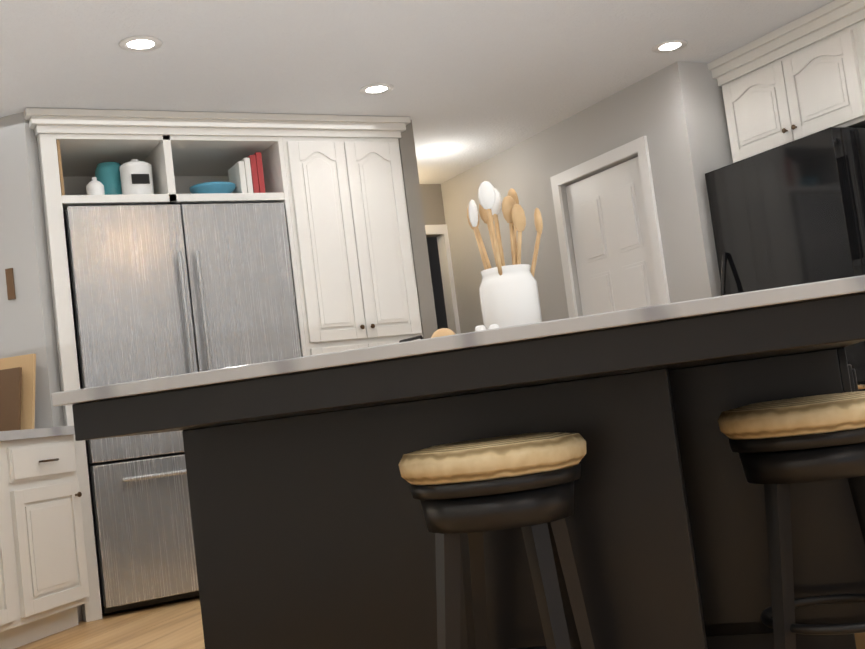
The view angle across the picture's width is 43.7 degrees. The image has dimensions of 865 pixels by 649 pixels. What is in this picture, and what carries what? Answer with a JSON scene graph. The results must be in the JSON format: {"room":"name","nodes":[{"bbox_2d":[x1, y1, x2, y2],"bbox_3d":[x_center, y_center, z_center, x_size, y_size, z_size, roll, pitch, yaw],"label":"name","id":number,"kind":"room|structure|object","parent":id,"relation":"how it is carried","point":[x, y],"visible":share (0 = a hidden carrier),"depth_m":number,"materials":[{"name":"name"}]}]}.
{"room":"kitchen","nodes":[
{"label":"kitchen","id":0,"kind":"room"},
{"bbox_2d":[0,112,82,621],"bbox_3d":[-2.135,0.236,5.253,0.700,2.440,0.120,-8,-5,16],"label":"wall","id":1,"kind":"structure","parent":0,"point":[27,324],"depth_m":5.17,"materials":[{"name":"grey paint"}]},
{"bbox_2d":[5,268,15,299],"bbox_3d":[-2.023,-0.194,5.170,0.040,0.150,0.007,-8,-5,16],"label":"outlet","id":2,"kind":"object","parent":1,"relation":"attached to","point":[10,284],"visible":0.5,"depth_m":5.15,"materials":[{"name":"brown plastic"}]},
{"bbox_2d":[0,0,833,183],"bbox_3d":[-2.111,-1.165,3.624,16.000,0.060,17.500,-5,-5,-28],"label":"ceiling","id":3,"kind":"structure","parent":0,"point":[474,82],"depth_m":5.03,"materials":[{"name":"white paint"}]},
{"bbox_2d":[119,36,161,51],"bbox_3d":[-1.217,-1.170,4.498,0.174,0.006,0.174,-10,-6,34],"label":"recessed light","id":4,"kind":"object","parent":3,"relation":"in","point":[140,43],"depth_m":4.49,"materials":[{"name":"white"}]},
{"bbox_2d":[360,83,393,94],"bbox_3d":[-0.286,-1.203,5.510,0.174,0.006,0.174,-10,-6,34],"label":"recessed light","id":5,"kind":"object","parent":3,"relation":"in","point":[377,88],"depth_m":5.51,"materials":[{"name":"white"}]},
{"bbox_2d":[652,39,687,52],"bbox_3d":[1.191,-1.395,5.408,0.174,0.006,0.174,-4,-6,-37],"label":"recessed light","id":6,"kind":"object","parent":3,"relation":"in","point":[671,45],"depth_m":5.40,"materials":[{"name":"white"}]},
{"bbox_2d":[398,120,437,338],"bbox_3d":[-0.368,0.137,6.729,0.095,2.440,1.540,-5,-5,-28],"label":"wall","id":7,"kind":"structure","parent":0,"point":[418,236],"depth_m":6.10,"materials":[{"name":"beige paint"}]},
{"bbox_2d":[420,184,445,236],"bbox_3d":[-0.304,0.208,7.688,1.120,2.440,0.100,-5,-5,-28],"label":"wall","id":8,"kind":"structure","parent":0,"point":[432,204],"depth_m":7.96,"materials":[{"name":"beige paint"}]},
{"bbox_2d":[425,225,456,333],"bbox_3d":[-0.248,0.353,7.628,1.020,2.130,0.021,-5,-5,-28],"label":"door frame","id":9,"kind":"structure","parent":8,"relation":"attached to","point":[430,229],"depth_m":7.96,"materials":[{"name":"white wood"}]},
{"bbox_2d":[426,237,447,328],"bbox_3d":[0.505,0.233,9.209,0.100,2.440,1.980,-5,-5,-28],"label":"wall","id":10,"kind":"structure","parent":0,"point":[436,278],"depth_m":9.85,"materials":[{"name":"grey"}]},
{"bbox_2d":[15,596,864,648],"bbox_3d":[-1.804,1.308,3.421,16.000,0.060,17.500,-5,-5,-28],"label":"floor","id":11,"kind":"structure","parent":0,"point":[177,624],"depth_m":4.61,"materials":[{"name":"brown wood"}]},
{"bbox_2d":[0,434,51,648],"bbox_3d":[-2.602,0.904,4.131,1.822,1.050,1.766,-5,-5,-28],"label":"base cabinet","id":12,"kind":"object","parent":11,"relation":"on","point":[44,587],"depth_m":4.55,"materials":[{"name":"white paint"}]},
{"bbox_2d":[0,353,35,430],"bbox_3d":[-1.980,0.329,5.021,0.260,0.358,0.125,-8,-5,16],"label":"cutting boards","id":13,"kind":"object","parent":12,"relation":"on","point":[17,390],"visible":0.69,"depth_m":4.99,"materials":[{"name":"brown wood"}]},
{"bbox_2d":[0,426,74,437],"bbox_3d":[-1.789,0.344,3.037,2.121,0.040,4.303,-5,-5,-28],"label":"countertop","id":14,"kind":"structure","parent":12,"relation":"on","point":[40,432],"depth_m":4.76,"materials":[{"name":"white stone"}]},
{"bbox_2d":[32,434,89,633],"bbox_3d":[-1.973,0.974,4.825,0.777,0.870,0.777,-5,-5,-28],"label":"base cabinet","id":15,"kind":"object","parent":11,"relation":"on","point":[57,483],"depth_m":4.82,"materials":[{"name":"white paint"}]},
{"bbox_2d":[63,203,300,613],"bbox_3d":[-1.319,0.404,5.686,1.106,1.953,0.836,-5,-5,-28],"label":"fridge","id":16,"kind":"object","parent":11,"relation":"on","point":[157,291],"visible":0.52,"depth_m":5.28,"materials":[{"name":"silver metal"}]},
{"bbox_2d":[24,108,422,621],"bbox_3d":[-1.075,0.157,5.884,2.060,2.438,0.840,-5,-5,-28],"label":"cabinet","id":17,"kind":"object","parent":11,"relation":"on","point":[334,184],"visible":0.52,"depth_m":5.78,"materials":[{"name":"white paint"}]},
{"bbox_2d":[86,152,265,194],"bbox_3d":[-1.349,-0.759,5.670,0.919,0.250,0.298,-5,-5,-21],"label":"decorations","id":18,"kind":"object","parent":17,"relation":"on","point":[134,176],"visible":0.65,"depth_m":5.57,"materials":[{"name":"teal ceramic"}]},
{"bbox_2d":[52,275,864,648],"bbox_3d":[0.319,0.522,3.069,1.795,0.913,1.898,-8,-5,16],"label":"kitchen island","id":19,"kind":"object","parent":11,"relation":"on","point":[308,523],"visible":0.75,"depth_m":2.65,"materials":[{"name":"wood"}]},
{"bbox_2d":[399,335,423,341],"bbox_3d":[0.204,0.060,3.403,0.640,0.079,0.300,-4,-6,-32],"label":"wood tray","id":20,"kind":"object","parent":19,"relation":"on","point":[412,338],"visible":0.12,"depth_m":3.22,"materials":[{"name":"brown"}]},
{"bbox_2d":[431,324,499,337],"bbox_3d":[0.102,0.045,3.321,0.229,0.080,0.093,-5,-5,-28],"label":"decorations","id":21,"kind":"object","parent":20,"relation":"on","point":[442,332],"visible":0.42,"depth_m":3.28,"materials":[{"name":"brown wood"}]},
{"bbox_2d":[467,181,542,329],"bbox_3d":[0.243,-0.185,3.490,0.245,0.527,0.238,-5,-5,-28],"label":"utensil crock","id":22,"kind":"object","parent":20,"relation":"on","point":[509,296],"visible":0.92,"depth_m":3.40,"materials":[{"name":"white ceramic"}]},
{"bbox_2d":[399,432,594,648],"bbox_3d":[0.170,0.595,2.346,0.430,0.692,0.430,-5,-5,-28],"label":"stool","id":23,"kind":"object","parent":11,"relation":"on","point":[467,494],"visible":1,"depth_m":2.23,"materials":[{"name":"black paint"}]},
{"bbox_2d":[705,127,864,390],"bbox_3d":[2.037,0.037,5.336,0.894,1.820,0.840,-5,-5,-28],"label":"fridge","id":24,"kind":"object","parent":11,"relation":"on","point":[790,213],"visible":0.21,"depth_m":5.09,"materials":[{"name":"black metal"}]},
{"bbox_2d":[718,391,864,648],"bbox_3d":[0.922,0.515,2.508,0.430,0.692,0.430,-5,-5,-28],"label":"stool","id":25,"kind":"object","parent":11,"relation":"on","point":[780,446],"visible":1,"depth_m":2.40,"materials":[{"name":"black paint"}]},
{"bbox_2d":[843,0,864,127],"bbox_3d":[2.529,-0.348,4.693,0.639,2.355,0.803,-5,-5,-28],"label":"tall cabinet","id":26,"kind":"object","parent":11,"relation":"on","point":[853,18],"depth_m":5.00,"materials":[{"name":"white paint"}]},
{"bbox_2d":[441,61,720,333],"bbox_3d":[0.869,-0.013,6.773,0.100,2.440,2.650,-5,-5,-28],"label":"wall","id":27,"kind":"structure","parent":0,"point":[675,113],"depth_m":6.31,"materials":[{"name":"grey paint"}]},
{"bbox_2d":[441,136,669,333],"bbox_3d":[0.806,0.152,6.772,0.034,2.130,2.749,-5,-5,-28],"label":"door frame","id":28,"kind":"structure","parent":27,"relation":"attached to","point":[639,146],"depth_m":6.29,"materials":[{"name":"white wood"}]},
{"bbox_2d":[565,157,658,315],"bbox_3d":[1.118,0.106,6.266,0.093,2.040,0.770,-5,-5,-28],"label":"door","id":29,"kind":"structure","parent":27,"relation":"in","point":[611,242],"depth_m":6.32,"materials":[{"name":"white wood"}]},
{"bbox_2d":[693,62,732,171],"bbox_3d":[1.895,-0.213,5.892,0.850,2.440,0.100,-5,-5,-28],"label":"wall","id":30,"kind":"structure","parent":0,"point":[717,140],"depth_m":5.76,"materials":[{"name":"grey paint"}]},
{"bbox_2d":[715,16,858,162],"bbox_3d":[2.033,-1.159,5.517,0.614,0.495,0.890,-5,-5,-28],"label":"upper cabinet","id":31,"kind":"object","parent":30,"relation":"attached to","point":[800,77],"depth_m":5.35,"materials":[{"name":"white paint"}]}
]}

